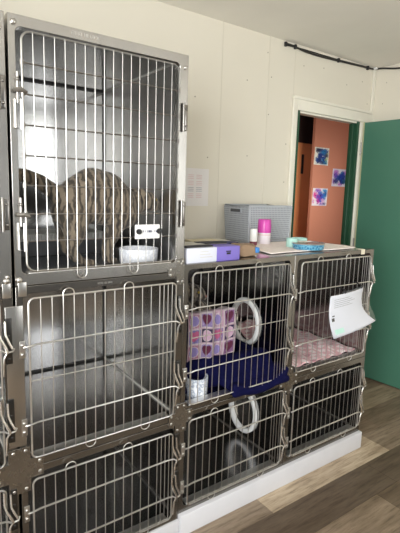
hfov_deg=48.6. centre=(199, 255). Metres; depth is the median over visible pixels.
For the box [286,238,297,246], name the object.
cup
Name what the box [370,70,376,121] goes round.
trim
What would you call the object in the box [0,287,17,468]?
cage
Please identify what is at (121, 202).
tabby cat
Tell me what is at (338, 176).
picture
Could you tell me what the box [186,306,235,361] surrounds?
quilt
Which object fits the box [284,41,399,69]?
cable
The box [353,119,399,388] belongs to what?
door
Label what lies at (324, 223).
wall
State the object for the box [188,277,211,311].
tabby cat
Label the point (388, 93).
wall
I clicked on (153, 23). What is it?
wall
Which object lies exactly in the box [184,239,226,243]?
envelope
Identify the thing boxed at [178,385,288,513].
cage
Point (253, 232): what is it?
bottle
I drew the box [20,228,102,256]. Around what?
tray
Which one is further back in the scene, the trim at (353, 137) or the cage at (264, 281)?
the trim at (353, 137)
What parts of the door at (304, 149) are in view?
lock plate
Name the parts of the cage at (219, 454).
hinge plate, hinge plate, floor panel, panel, catch plate, catch plate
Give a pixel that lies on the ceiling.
(364, 32)
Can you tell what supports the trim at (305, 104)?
attached to the wall at (153, 23)
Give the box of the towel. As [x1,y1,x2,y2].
[255,241,354,253]
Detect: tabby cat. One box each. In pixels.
[19,168,159,265]
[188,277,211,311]
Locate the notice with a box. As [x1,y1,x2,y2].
[185,168,208,205]
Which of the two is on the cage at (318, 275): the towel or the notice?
the towel
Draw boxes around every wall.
[0,0,372,238]
[306,118,348,243]
[373,63,399,121]
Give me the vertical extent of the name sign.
0.050 m
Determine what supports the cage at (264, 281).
on the cage at (219, 454)
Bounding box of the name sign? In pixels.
[135,224,161,238]
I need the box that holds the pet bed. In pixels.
[185,328,289,397]
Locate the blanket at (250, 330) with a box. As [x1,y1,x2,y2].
[238,319,354,367]
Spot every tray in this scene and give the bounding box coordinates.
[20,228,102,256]
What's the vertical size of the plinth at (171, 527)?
0.076 m
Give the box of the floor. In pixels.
[190,377,399,532]
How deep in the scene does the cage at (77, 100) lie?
1.66 m
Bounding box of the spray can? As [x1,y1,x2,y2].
[257,219,270,243]
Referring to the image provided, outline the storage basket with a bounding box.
[224,204,292,241]
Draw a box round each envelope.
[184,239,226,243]
[184,242,212,247]
[203,238,238,243]
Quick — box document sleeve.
[329,282,374,338]
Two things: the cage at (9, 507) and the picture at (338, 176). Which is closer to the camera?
the cage at (9, 507)
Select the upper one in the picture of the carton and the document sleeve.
the carton
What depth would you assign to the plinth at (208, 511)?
2.09 m
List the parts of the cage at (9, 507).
panel, door, frame, catch plate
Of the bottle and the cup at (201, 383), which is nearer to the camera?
the cup at (201, 383)
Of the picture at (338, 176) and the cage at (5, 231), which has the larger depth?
the picture at (338, 176)
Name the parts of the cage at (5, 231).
latch plate, latch plate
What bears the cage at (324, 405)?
on the floor
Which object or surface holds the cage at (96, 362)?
on the cage at (128, 484)
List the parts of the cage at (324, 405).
panel, floor panel, panel, frame, door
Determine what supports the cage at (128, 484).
on the floor
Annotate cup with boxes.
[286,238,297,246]
[292,237,306,240]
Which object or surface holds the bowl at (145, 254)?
on the cage at (77, 100)
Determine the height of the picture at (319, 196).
0.192 m
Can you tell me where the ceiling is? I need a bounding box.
[156,0,399,67]
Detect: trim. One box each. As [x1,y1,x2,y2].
[216,21,295,237]
[287,95,371,245]
[291,110,359,245]
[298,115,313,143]
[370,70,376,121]
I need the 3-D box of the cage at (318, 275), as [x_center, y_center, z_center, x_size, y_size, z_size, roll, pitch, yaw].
[0.452,0.269,2.518,0.671,0.667,0.773,-4,10,-35]
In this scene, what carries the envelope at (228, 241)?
on the cage at (264, 281)
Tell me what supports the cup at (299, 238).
on the towel
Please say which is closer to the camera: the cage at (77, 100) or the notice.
the cage at (77, 100)
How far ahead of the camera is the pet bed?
1.98 m
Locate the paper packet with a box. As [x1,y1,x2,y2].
[231,243,259,256]
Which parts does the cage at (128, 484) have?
hinge plate, floor panel, panel, catch plate, catch plate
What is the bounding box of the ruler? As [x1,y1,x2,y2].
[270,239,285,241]
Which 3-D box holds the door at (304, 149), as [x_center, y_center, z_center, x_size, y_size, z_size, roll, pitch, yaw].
[1.062,-0.291,5.166,0.860,2.008,0.055,-4,10,-35]
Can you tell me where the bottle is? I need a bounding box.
[250,229,257,244]
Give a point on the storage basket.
(239, 218)
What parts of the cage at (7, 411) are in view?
floor panel, panel, door, catch plate, catch plate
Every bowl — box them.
[119,245,157,262]
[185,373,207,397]
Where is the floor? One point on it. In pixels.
(358, 491)
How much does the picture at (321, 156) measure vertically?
0.187 m
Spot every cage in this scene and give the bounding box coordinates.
[0,10,11,287]
[0,272,191,497]
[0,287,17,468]
[0,485,19,532]
[2,12,188,298]
[19,423,180,532]
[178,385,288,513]
[180,241,296,409]
[220,238,375,393]
[234,356,366,464]
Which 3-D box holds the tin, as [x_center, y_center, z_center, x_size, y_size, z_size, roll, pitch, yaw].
[0.554,-0.050,2.255,0.165,0.032,0.165,-4,10,-35]
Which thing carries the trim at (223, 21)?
attached to the wall at (153, 23)
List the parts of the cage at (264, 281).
hinge plate, hinge plate, panel, floor panel, panel, panel, catch plate, catch plate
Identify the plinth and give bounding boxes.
[148,519,178,532]
[178,430,361,532]
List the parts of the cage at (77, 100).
panel, panel, floor panel, panel, panel, corner plate, latch plate, latch plate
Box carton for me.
[184,243,239,263]
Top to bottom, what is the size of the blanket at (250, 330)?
0.067 m
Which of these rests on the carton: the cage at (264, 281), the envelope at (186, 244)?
the envelope at (186, 244)
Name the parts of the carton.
violet panel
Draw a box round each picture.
[311,188,327,205]
[314,147,328,165]
[331,169,345,186]
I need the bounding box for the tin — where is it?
[292,241,324,250]
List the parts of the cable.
cord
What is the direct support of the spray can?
on the towel
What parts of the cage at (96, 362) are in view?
corner plate, hinge plate, hinge plate, panel, floor panel, door, panel, catch plate, catch plate, corner plate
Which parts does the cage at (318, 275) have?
panel, panel, corner plate, panel, panel, frame, door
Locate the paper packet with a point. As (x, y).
(246, 249)
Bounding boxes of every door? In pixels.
[293,142,311,237]
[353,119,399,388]

